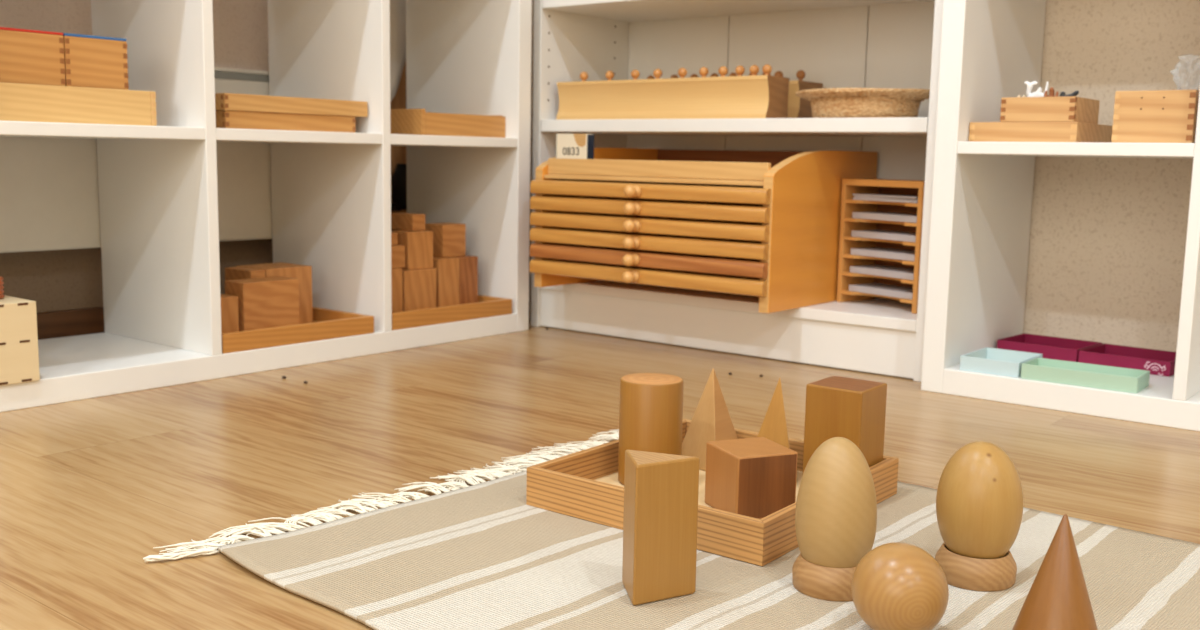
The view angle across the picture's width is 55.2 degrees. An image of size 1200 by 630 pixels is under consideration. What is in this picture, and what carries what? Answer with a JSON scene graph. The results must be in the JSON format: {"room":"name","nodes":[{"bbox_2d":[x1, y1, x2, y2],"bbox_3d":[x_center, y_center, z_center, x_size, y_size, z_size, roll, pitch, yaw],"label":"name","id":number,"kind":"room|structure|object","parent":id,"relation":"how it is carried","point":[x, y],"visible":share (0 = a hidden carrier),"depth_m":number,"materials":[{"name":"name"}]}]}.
{"room":"montessori classroom","nodes":[
{"label":"montessori classroom","id":0,"kind":"room"},
{"bbox_2d":[0,0,268,312],"bbox_3d":[-1.791,-1.102,0.719,0.100,2.600,4.868,7,10,38],"label":"wall","id":1,"kind":"structure","parent":0,"point":[240,27],"depth_m":2.10,"materials":[{"name":"paper"}]},
{"bbox_2d":[37,307,104,339],"bbox_3d":[-1.744,0.154,0.890,0.014,0.066,4.750,7,10,38],"label":"baseboard","id":2,"kind":"structure","parent":1,"relation":"attached to","point":[75,322],"depth_m":1.93,"materials":[{"name":"brown wood"}]},
{"bbox_2d":[0,239,272,312],"bbox_3d":[-1.242,-0.072,1.489,0.004,0.234,3.150,7,10,38],"label":"trim","id":3,"kind":"structure","parent":1,"relation":"attached to","point":[57,280],"depth_m":1.93,"materials":[{"name":"brown wood"}]},
{"bbox_2d":[0,67,406,252],"bbox_3d":[-0.839,-0.267,1.895,0.080,0.306,1.420,7,10,38],"label":"heater","id":4,"kind":"object","parent":1,"relation":"attached to","point":[49,187],"visible":0.27,"depth_m":1.85,"materials":[{"name":"white metal"}]},
{"bbox_2d":[214,71,268,81],"bbox_3d":[-0.934,-0.391,1.756,0.072,0.012,1.110,7,10,38],"label":"grille","id":5,"kind":"object","parent":4,"relation":"attached to","point":[220,76],"depth_m":2.06,"materials":[{"name":"grey metal"}]},
{"bbox_2d":[390,0,405,101],"bbox_3d":[-0.477,-0.707,2.267,0.029,0.640,0.276,7,10,38],"label":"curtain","id":6,"kind":"object","parent":1,"relation":"hanging from","point":[397,7],"visible":0.18,"depth_m":2.36,"materials":[{"name":"white fabric"}]},
{"bbox_2d":[390,60,406,230],"bbox_3d":[-0.425,-0.432,2.443,0.010,0.713,0.120,7,10,38],"label":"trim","id":7,"kind":"structure","parent":1,"relation":"attached to","point":[398,153],"depth_m":2.44,"materials":[{"name":"black"}]},
{"bbox_2d":[0,301,1199,629],"bbox_3d":[0.238,0.467,-0.674,5.300,0.050,4.970,7,10,38],"label":"floor","id":8,"kind":"structure","parent":0,"point":[89,488],"depth_m":1.34,"materials":[{"name":"laminate"}]},
{"bbox_2d":[0,0,531,411],"bbox_3d":[-0.688,-0.443,1.732,0.314,1.055,1.388,7,10,38],"label":"cube shelf","id":9,"kind":"object","parent":8,"relation":"on","point":[331,191],"visible":0.86,"depth_m":1.94,"materials":[{"name":"white laminate"}]},
{"bbox_2d":[0,295,39,385],"bbox_3d":[-0.807,0.029,1.519,0.152,0.104,0.054,7,10,38],"label":"box","id":10,"kind":"object","parent":9,"relation":"on","point":[19,356],"visible":1,"depth_m":1.48,"materials":[{"name":"beige wood"}]},
{"bbox_2d":[0,276,4,298],"bbox_3d":[-0.800,-0.036,1.497,0.041,0.030,0.041,7,10,38],"label":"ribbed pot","id":11,"kind":"object","parent":10,"relation":"on","point":[1,277],"visible":1,"depth_m":1.50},
{"bbox_2d":[0,82,156,125],"bbox_3d":[-0.757,-0.287,1.574,0.130,0.048,0.245,7,10,38],"label":"box","id":12,"kind":"object","parent":9,"relation":"on","point":[18,102],"visible":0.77,"depth_m":1.54,"materials":[{"name":"wood"}]},
{"bbox_2d":[0,27,65,85],"bbox_3d":[-0.780,-0.342,1.528,0.090,0.070,0.092,7,10,38],"label":"lidded box","id":13,"kind":"object","parent":12,"relation":"on","point":[27,56],"visible":0.93,"depth_m":1.50,"materials":[{"name":"orange wood"}]},
{"bbox_2d":[62,33,128,89],"bbox_3d":[-0.723,-0.350,1.599,0.090,0.070,0.088,7,10,38],"label":"lidded box","id":14,"kind":"object","parent":12,"relation":"on","point":[90,61],"visible":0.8,"depth_m":1.57,"materials":[{"name":"orange wood"}]},
{"bbox_2d":[215,93,367,132],"bbox_3d":[-0.527,-0.325,1.861,0.136,0.052,0.272,7,10,38],"label":"wooden tray","id":15,"kind":"object","parent":9,"relation":"on","point":[234,111],"visible":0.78,"depth_m":1.80,"materials":[{"name":"orange wood"}]},
{"bbox_2d":[221,307,373,353],"bbox_3d":[-0.564,0.018,1.901,0.235,0.029,0.290,7,10,38],"label":"tray","id":16,"kind":"object","parent":9,"relation":"on","point":[327,323],"visible":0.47,"depth_m":1.83,"materials":[{"name":"brown wood"}]},
{"bbox_2d":[220,294,238,332],"bbox_3d":[-0.609,0.004,1.803,0.060,0.068,0.056,7,10,38],"label":"wooden block","id":17,"kind":"object","parent":16,"relation":"on","point":[229,303],"visible":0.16,"depth_m":1.79,"materials":[{"name":"brown wood"}]},
{"bbox_2d":[225,266,264,280],"bbox_3d":[-0.592,-0.028,1.917,0.075,0.100,0.028,7,10,38],"label":"wooden block","id":18,"kind":"object","parent":16,"relation":"on","point":[231,273],"visible":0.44,"depth_m":1.90,"materials":[{"name":"brown wood"}]},
{"bbox_2d":[225,276,299,330],"bbox_3d":[-0.548,-0.014,1.866,0.052,0.088,0.106,7,10,38],"label":"wooden block","id":19,"kind":"object","parent":16,"relation":"on","point":[265,302],"visible":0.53,"depth_m":1.84,"materials":[{"name":"brown wood"}]},
{"bbox_2d":[236,262,312,323],"bbox_3d":[-0.557,-0.034,1.968,0.085,0.101,0.093,7,10,38],"label":"wooden block","id":20,"kind":"object","parent":16,"relation":"on","point":[303,273],"visible":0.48,"depth_m":1.96,"materials":[{"name":"brown wood"}]},
{"bbox_2d":[390,109,504,137],"bbox_3d":[-0.300,-0.356,2.143,0.140,0.046,0.212,7,10,38],"label":"open box","id":21,"kind":"object","parent":9,"relation":"on","point":[402,121],"visible":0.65,"depth_m":2.06,"materials":[{"name":"orange wood"}]},
{"bbox_2d":[392,295,511,329],"bbox_3d":[-0.353,-0.014,2.159,0.235,0.029,0.299,7,10,38],"label":"tray","id":22,"kind":"object","parent":9,"relation":"on","point":[486,306],"visible":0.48,"depth_m":2.08,"materials":[{"name":"brown wood"}]},
{"bbox_2d":[391,268,402,312],"bbox_3d":[-0.389,-0.037,2.041,0.055,0.093,0.052,7,10,38],"label":"wooden block","id":23,"kind":"object","parent":22,"relation":"on","point":[396,273],"visible":0.13,"depth_m":2.03,"materials":[{"name":"brown wood"}]},
{"bbox_2d":[391,245,404,268],"bbox_3d":[-0.384,-0.104,2.039,0.050,0.040,0.056,7,10,38],"label":"wooden block","id":24,"kind":"object","parent":23,"relation":"on","point":[397,251],"visible":0.29,"depth_m":2.03,"materials":[{"name":"brown wood"}]},
{"bbox_2d":[391,232,397,244],"bbox_3d":[-0.386,-0.136,2.039,0.040,0.022,0.036,7,10,38],"label":"wooden block","id":25,"kind":"object","parent":24,"relation":"on","point":[394,235],"visible":0.2,"depth_m":2.04,"materials":[{"name":"brown wood"}]},
{"bbox_2d":[402,268,435,310],"bbox_3d":[-0.345,-0.041,2.095,0.055,0.087,0.077,7,10,38],"label":"wooden block","id":26,"kind":"object","parent":22,"relation":"on","point":[418,285],"visible":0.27,"depth_m":2.07,"materials":[{"name":"brown wood"}]},
{"bbox_2d":[391,230,432,269],"bbox_3d":[-0.343,-0.119,2.091,0.050,0.068,0.061,7,10,38],"label":"wooden block","id":27,"kind":"object","parent":26,"relation":"on","point":[418,244],"visible":0.66,"depth_m":2.07,"materials":[{"name":"brown wood"}]},
{"bbox_2d":[391,213,424,230],"bbox_3d":[-0.353,-0.172,2.111,0.060,0.030,0.031,7,10,38],"label":"wooden block","id":28,"kind":"object","parent":27,"relation":"on","point":[399,221],"visible":1,"depth_m":2.10,"materials":[{"name":"brown wood"}]},
{"bbox_2d":[433,257,458,306],"bbox_3d":[-0.303,-0.058,2.162,0.056,0.102,0.053,7,10,38],"label":"wooden block","id":29,"kind":"object","parent":22,"relation":"on","point":[447,268],"visible":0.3,"depth_m":2.14,"materials":[{"name":"brown wood"}]},
{"bbox_2d":[456,255,477,304],"bbox_3d":[-0.271,-0.062,2.202,0.056,0.102,0.048,7,10,38],"label":"wooden block","id":30,"kind":"object","parent":22,"relation":"on","point":[468,265],"visible":0.3,"depth_m":2.18,"materials":[{"name":"brown wood"}]},
{"bbox_2d":[425,222,465,256],"bbox_3d":[-0.295,-0.143,2.186,0.052,0.061,0.060,7,10,38],"label":"wooden block","id":31,"kind":"object","parent":30,"relation":"on","point":[449,239],"visible":0.8,"depth_m":2.16,"materials":[{"name":"brown wood"}]},
{"bbox_2d":[143,429,1199,629],"bbox_3d":[0.278,0.230,0.821,1.239,0.009,0.750,7,10,38],"label":"woven rug","id":32,"kind":"object","parent":8,"relation":"on","point":[477,556],"visible":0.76,"depth_m":0.94,"materials":[{"name":"fabric"}]},
{"bbox_2d":[622,450,698,604],"bbox_3d":[0.040,0.163,0.875,0.060,0.109,0.043,4,8,19],"label":"triangular prism","id":33,"kind":"object","parent":32,"relation":"on","point":[660,521],"visible":1,"depth_m":0.87,"materials":[{"name":"brown wood"}]},
{"bbox_2d":[526,419,898,565],"bbox_3d":[0.116,0.164,1.138,0.260,0.037,0.276,7,10,37],"label":"tray","id":34,"kind":"object","parent":32,"relation":"on","point":[585,484],"visible":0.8,"depth_m":1.06,"materials":[{"name":"brown wood"}]},
{"bbox_2d":[618,373,683,484],"bbox_3d":[0.052,0.117,1.171,0.064,0.107,0.064,7,10,38],"label":"cylinder","id":35,"kind":"object","parent":34,"relation":"on","point":[651,404],"visible":0.73,"depth_m":1.14,"materials":[{"name":"brown wood"}]},
{"bbox_2d":[682,368,737,470],"bbox_3d":[0.121,0.109,1.243,0.056,0.106,0.056,8,11,41],"label":"pyramid","id":36,"kind":"object","parent":34,"relation":"on","point":[711,420],"visible":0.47,"depth_m":1.23,"materials":[{"name":"brown wood"}]},
{"bbox_2d":[705,437,797,518],"bbox_3d":[0.142,0.154,1.086,0.064,0.061,0.064,-2,9,-22],"label":"cube","id":37,"kind":"object","parent":34,"relation":"on","point":[755,477],"visible":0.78,"depth_m":1.06,"materials":[{"name":"brown wood"}]},
{"bbox_2d":[757,378,789,448],"bbox_3d":[0.191,0.116,1.202,0.059,0.106,0.053,7,10,38],"label":"pyramid","id":38,"kind":"object","parent":34,"relation":"on","point":[774,426],"visible":0.32,"depth_m":1.19,"materials":[{"name":"brown wood"}]},
{"bbox_2d":[802,376,886,475],"bbox_3d":[0.246,0.122,1.155,0.060,0.109,0.060,7,10,37],"label":"rectangular prism","id":39,"kind":"object","parent":34,"relation":"on","point":[854,410],"visible":0.55,"depth_m":1.13,"materials":[{"name":"brown wood"}]},
{"bbox_2d":[792,553,855,601],"bbox_3d":[0.185,0.203,0.910,0.064,0.025,0.064,7,10,38],"label":"stand","id":40,"kind":"object","parent":32,"relation":"on","point":[810,579],"visible":0.55,"depth_m":0.88,"materials":[{"name":"brown wood"}]},
{"bbox_2d":[795,437,876,567],"bbox_3d":[0.186,0.151,0.903,0.063,0.113,0.063,7,10,38],"label":"egg","id":41,"kind":"object","parent":40,"relation":"on","point":[836,512],"visible":0.88,"depth_m":0.88,"materials":[{"name":"brown wood"}]},
{"bbox_2d":[851,542,948,629],"bbox_3d":[0.213,0.196,0.816,0.067,0.067,0.067,-3,9,-26],"label":"sphere","id":42,"kind":"object","parent":32,"relation":"on","point":[895,585],"visible":1,"depth_m":0.79,"materials":[{"name":"brown wood"}]},
{"bbox_2d":[934,543,1016,590],"bbox_3d":[0.306,0.202,0.936,0.064,0.025,0.064,7,10,38],"label":"stand","id":43,"kind":"object","parent":32,"relation":"on","point":[968,573],"visible":0.73,"depth_m":0.91,"materials":[{"name":"brown wood"}]},
{"bbox_2d":[936,441,1022,558],"bbox_3d":[0.307,0.153,0.929,0.067,0.103,0.067,7,10,38],"label":"wooden ellipsoid","id":44,"kind":"object","parent":43,"relation":"on","point":[979,497],"visible":0.91,"depth_m":0.91,"materials":[{"name":"brown wood"}]},
{"bbox_2d":[1012,514,1097,629],"bbox_3d":[0.305,0.184,0.761,0.070,0.108,0.070,7,10,38],"label":"cone","id":45,"kind":"object","parent":32,"relation":"on","point":[1058,598],"visible":1,"depth_m":0.75,"materials":[{"name":"brown wood"}]},
{"bbox_2d":[531,0,942,381],"bbox_3d":[0.280,-0.475,2.074,0.828,1.060,0.279,7,10,38],"label":"bookcase","id":46,"kind":"object","parent":8,"relation":"on","point":[826,40],"visible":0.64,"depth_m":2.11,"materials":[{"name":"white laminate"}]},
{"bbox_2d":[556,75,788,119],"bbox_3d":[0.122,-0.395,2.113,0.470,0.072,0.074,7,10,38],"label":"block","id":47,"kind":"object","parent":46,"relation":"on","point":[758,96],"visible":0.95,"depth_m":2.06,"materials":[{"name":"wood"}]},
{"bbox_2d":[580,72,587,80],"bbox_3d":[-0.031,-0.462,2.228,0.021,0.021,0.021,7,10,38],"label":"cylinder","id":48,"kind":"object","parent":47,"relation":"on","point":[583,76],"visible":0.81,"depth_m":2.22,"materials":[{"name":"brown wood"}]},
{"bbox_2d":[605,71,613,79],"bbox_3d":[0.019,-0.455,2.188,0.021,0.021,0.021,7,10,38],"label":"cylinder","id":49,"kind":"object","parent":47,"relation":"on","point":[609,75],"visible":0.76,"depth_m":2.18,"materials":[{"name":"brown wood"}]},
{"bbox_2d":[631,70,639,79],"bbox_3d":[0.066,-0.449,2.150,0.021,0.021,0.021,7,10,38],"label":"cylinder","id":50,"kind":"object","parent":47,"relation":"on","point":[635,74],"visible":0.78,"depth_m":2.14,"materials":[{"name":"brown wood"}]},
{"bbox_2d":[653,69,661,78],"bbox_3d":[0.106,-0.444,2.118,0.021,0.021,0.021,7,10,38],"label":"cylinder","id":51,"kind":"object","parent":47,"relation":"on","point":[657,73],"visible":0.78,"depth_m":2.11,"materials":[{"name":"brown wood"}]},
{"bbox_2d":[678,68,686,77],"bbox_3d":[0.150,-0.438,2.084,0.021,0.021,0.021,7,10,38],"label":"cylinder","id":52,"kind":"object","parent":47,"relation":"on","point":[682,72],"visible":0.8,"depth_m":2.08,"materials":[{"name":"brown wood"}]},
{"bbox_2d":[699,67,708,76],"bbox_3d":[0.186,-0.433,2.055,0.021,0.021,0.021,7,10,38],"label":"cylinder","id":53,"kind":"object","parent":47,"relation":"on","point":[703,71],"visible":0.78,"depth_m":2.05,"materials":[{"name":"brown wood"}]},
{"bbox_2d":[718,66,727,76],"bbox_3d":[0.218,-0.429,2.029,0.021,0.021,0.021,7,10,38],"label":"cylinder","id":54,"kind":"object","parent":47,"relation":"on","point":[723,70],"visible":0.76,"depth_m":2.02,"materials":[{"name":"brown wood"}]},
{"bbox_2d":[735,65,744,75],"bbox_3d":[0.245,-0.426,2.008,0.021,0.021,0.021,7,10,38],"label":"cylinder","id":55,"kind":"object","parent":47,"relation":"on","point":[739,70],"visible":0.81,"depth_m":2.00,"materials":[{"name":"brown wood"}]},
{"bbox_2d":[750,65,758,75],"bbox_3d":[0.267,-0.423,1.990,0.021,0.021,0.021,7,10,38],"label":"cylinder","id":56,"kind":"object","parent":47,"relation":"on","point":[754,69],"visible":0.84,"depth_m":1.98,"materials":[{"name":"brown wood"}]},
{"bbox_2d":[762,64,771,74],"bbox_3d":[0.287,-0.420,1.974,0.021,0.021,0.021,7,10,38],"label":"cylinder","id":57,"kind":"object","parent":47,"relation":"on","point":[766,69],"visible":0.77,"depth_m":1.97,"materials":[{"name":"brown wood"}]},
{"bbox_2d":[530,148,877,312],"bbox_3d":[0.175,-0.172,2.089,0.502,0.260,0.410,7,10,38],"label":"drawer cabinet","id":58,"kind":"object","parent":46,"relation":"on","point":[765,225],"visible":0.94,"depth_m":1.94,"materials":[{"name":"brown wood"}]},
{"bbox_2d":[556,134,593,158],"bbox_3d":[-0.046,-0.293,2.095,0.077,0.074,0.018,7,10,38],"label":"box","id":59,"kind":"object","parent":58,"relation":"on","point":[568,146],"visible":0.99,"depth_m":2.08,"materials":[{"name":"white cardboard"}]},
{"bbox_2d":[788,80,822,117],"bbox_3d":[0.234,-0.406,2.208,0.380,0.072,0.091,7,10,38],"label":"block","id":60,"kind":"object","parent":46,"relation":"on","point":[798,107],"visible":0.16,"depth_m":2.07,"materials":[{"name":"beige wood"}]},
{"bbox_2d":[774,71,782,76],"bbox_3d":[0.329,-0.439,2.116,0.021,0.021,0.021,7,10,38],"label":"cylinder","id":61,"kind":"object","parent":60,"relation":"on","point":[778,73],"visible":0.53,"depth_m":2.11,"materials":[{"name":"brown wood"}]},
{"bbox_2d":[796,70,804,80],"bbox_3d":[0.365,-0.435,2.087,0.021,0.021,0.021,7,10,38],"label":"cylinder","id":62,"kind":"object","parent":60,"relation":"on","point":[800,74],"visible":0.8,"depth_m":2.08,"materials":[{"name":"brown wood"}]},
{"bbox_2d":[796,87,929,117],"bbox_3d":[0.441,-0.349,1.911,0.234,0.048,0.203,7,10,38],"label":"woven basket","id":63,"kind":"object","parent":46,"relation":"on","point":[846,102],"visible":0.96,"depth_m":1.84,"materials":[{"name":"wicker"}]},
{"bbox_2d":[837,179,924,313],"bbox_3d":[0.498,-0.120,1.935,0.088,0.212,0.173,-4,10,-35],"label":"rack","id":64,"kind":"object","parent":46,"relation":"on","point":[846,278],"visible":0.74,"depth_m":1.97,"materials":[{"name":"brown wood"}]},
{"bbox_2d":[841,290,911,303],"bbox_3d":[0.494,-0.033,1.946,0.081,0.005,0.155,-4,10,-35],"label":"shelf","id":65,"kind":"object","parent":64,"relation":"attached to","point":[846,295],"depth_m":1.99,"materials":[{"name":"brown wood"}]},
{"bbox_2d":[842,272,912,283],"bbox_3d":[0.495,-0.065,1.941,0.081,0.005,0.155,-4,10,-35],"label":"shelf","id":66,"kind":"object","parent":64,"relation":"attached to","point":[847,277],"depth_m":1.99,"materials":[{"name":"brown wood"}]},
{"bbox_2d":[843,254,913,264],"bbox_3d":[0.496,-0.095,1.937,0.081,0.005,0.155,-4,10,-35],"label":"shelf","id":67,"kind":"object","parent":64,"relation":"attached to","point":[848,259],"depth_m":1.99,"materials":[{"name":"brown wood"}]},
{"bbox_2d":[844,236,915,245],"bbox_3d":[0.496,-0.125,1.933,0.081,0.005,0.155,-4,10,-35],"label":"shelf","id":68,"kind":"object","parent":64,"relation":"attached to","point":[848,240],"depth_m":1.98,"materials":[{"name":"brown wood"}]},
{"bbox_2d":[844,218,916,225],"bbox_3d":[0.497,-0.157,1.929,0.081,0.005,0.155,-4,10,-35],"label":"shelf","id":69,"kind":"object","parent":64,"relation":"attached to","point":[847,221],"depth_m":1.96,"materials":[{"name":"brown wood"}]},
{"bbox_2d":[849,283,912,299],"bbox_3d":[0.496,-0.041,1.946,0.066,0.010,0.138,-4,10,-35],"label":"picture card","id":70,"kind":"object","parent":64,"relation":"in","point":[871,288],"visible":0.76,"depth_m":1.94,"materials":[{"name":"white paper"}]},
{"bbox_2d":[845,200,917,206],"bbox_3d":[0.497,-0.188,1.924,0.081,0.005,0.155,-4,10,-35],"label":"shelf","id":71,"kind":"object","parent":64,"relation":"attached to","point":[848,203],"depth_m":1.96,"materials":[{"name":"brown wood"}]},
{"bbox_2d":[850,265,913,279],"bbox_3d":[0.497,-0.072,1.941,0.066,0.010,0.138,-4,10,-35],"label":"picture card","id":72,"kind":"object","parent":64,"relation":"in","point":[878,270],"visible":0.76,"depth_m":1.93,"materials":[{"name":"white paper"}]},
{"bbox_2d":[851,247,914,260],"bbox_3d":[0.497,-0.103,1.937,0.066,0.010,0.138,-4,10,-35],"label":"picture card","id":73,"kind":"object","parent":64,"relation":"in","point":[898,254],"visible":0.76,"depth_m":1.93,"materials":[{"name":"white paper"}]},
{"bbox_2d":[851,230,915,241],"bbox_3d":[0.498,-0.133,1.933,0.066,0.010,0.138,-4,10,-35],"label":"picture card","id":74,"kind":"object","parent":64,"relation":"in","point":[875,234],"visible":0.76,"depth_m":1.92,"materials":[{"name":"white paper"}]},
{"bbox_2d":[852,212,916,222],"bbox_3d":[0.498,-0.165,1.929,0.066,0.010,0.138,-4,10,-35],"label":"picture card","id":75,"kind":"object","parent":64,"relation":"in","point":[886,216],"visible":0.76,"depth_m":1.91,"materials":[{"name":"white paper"}]},
{"bbox_2d":[853,197,917,202],"bbox_3d":[0.498,-0.193,1.924,0.066,0.004,0.138,-4,10,-35],"label":"picture card","id":76,"kind":"object","parent":64,"relation":"in","point":[854,198],"visible":0.6,"depth_m":1.90,"materials":[{"name":"white paper"}]},
{"bbox_2d":[854,195,917,200],"bbox_3d":[0.501,-0.196,1.923,0.066,0.003,0.138,-5,10,-36],"label":"picture card","id":77,"kind":"object","parent":76,"relation":"on","point":[855,195],"visible":0.5,"depth_m":1.90,"materials":[{"name":"white paper"}]},
{"bbox_2d":[852,194,917,198],"bbox_3d":[0.497,-0.199,1.923,0.066,0.003,0.138,-4,10,-34],"label":"picture card","id":78,"kind":"object","parent":77,"relation":"on","point":[876,195],"visible":0.76,"depth_m":1.91,"materials":[{"name":"white paper"}]},
{"bbox_2d":[921,0,1199,430],"bbox_3d":[0.871,-0.390,1.563,0.704,1.055,0.338,7,10,38],"label":"cube shelf","id":79,"kind":"object","parent":8,"relation":"on","point":[982,192],"visible":0.73,"depth_m":1.69,"materials":[{"name":"white laminate"}]},
{"bbox_2d":[960,347,1042,377],"bbox_3d":[0.596,0.070,1.703,0.086,0.021,0.105,7,10,38],"label":"tray","id":80,"kind":"object","parent":79,"relation":"on","point":[1003,362],"visible":0.85,"depth_m":1.68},
{"bbox_2d":[969,122,1111,142],"bbox_3d":[0.654,-0.268,1.698,0.152,0.028,0.175,7,10,38],"label":"flat box","id":81,"kind":"object","parent":79,"relation":"on","point":[978,131],"visible":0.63,"depth_m":1.63,"materials":[{"name":"brown wood"}]},
{"bbox_2d":[1000,96,1099,123],"bbox_3d":[0.651,-0.295,1.660,0.103,0.034,0.115,7,10,38],"label":"open box","id":82,"kind":"object","parent":81,"relation":"on","point":[1064,108],"visible":0.91,"depth_m":1.62,"materials":[{"name":"brown wood"}]},
{"bbox_2d":[1024,81,1048,96],"bbox_3d":[0.623,-0.313,1.643,0.033,0.043,0.012,7,10,38],"label":"animal figurine","id":83,"kind":"object","parent":82,"relation":"in","point":[1038,93],"visible":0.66,"depth_m":1.64,"materials":[{"name":"white plastic"}]},
{"bbox_2d":[1044,87,1058,96],"bbox_3d":[0.639,-0.304,1.628,0.020,0.036,0.012,7,10,38],"label":"animal figurine","id":84,"kind":"object","parent":82,"relation":"in","point":[1051,90],"visible":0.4,"depth_m":1.62,"materials":[{"name":"plastic"}]},
{"bbox_2d":[1059,91,1078,96],"bbox_3d":[0.659,-0.300,1.617,0.029,0.031,0.010,8,11,43],"label":"animal figurine","id":85,"kind":"object","parent":82,"relation":"in","point":[1075,93],"visible":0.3,"depth_m":1.61,"materials":[{"name":"grey plastic"}]},
{"bbox_2d":[997,333,1101,361],"bbox_3d":[0.721,0.052,1.841,0.127,0.022,0.105,8,11,42],"label":"tray","id":86,"kind":"object","parent":79,"relation":"on","point":[1056,348],"visible":0.7,"depth_m":1.84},
{"bbox_2d":[1021,358,1149,392],"bbox_3d":[0.680,0.084,1.612,0.154,0.021,0.070,7,10,37],"label":"tray","id":87,"kind":"object","parent":79,"relation":"on","point":[1129,380],"visible":1,"depth_m":1.60,"materials":[{"name":"green plastic"}]},
{"bbox_2d":[1078,343,1175,376],"bbox_3d":[0.814,0.067,1.746,0.131,0.022,0.105,8,11,43],"label":"tray","id":88,"kind":"object","parent":79,"relation":"on","point":[1158,362],"visible":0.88,"depth_m":1.74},
{"bbox_2d":[1111,90,1198,142],"bbox_3d":[0.766,-0.267,1.558,0.099,0.068,0.120,7,10,38],"label":"box","id":89,"kind":"object","parent":79,"relation":"on","point":[1149,116],"visible":0.82,"depth_m":1.51,"materials":[{"name":"brown wood"}]},
{"bbox_2d":[529,0,1199,351],"bbox_3d":[1.792,-1.078,1.022,5.300,2.600,0.102,7,10,38],"label":"wall","id":90,"kind":"structure","parent":0,"point":[1107,241],"depth_m":1.85,"materials":[{"name":"beige paint"}]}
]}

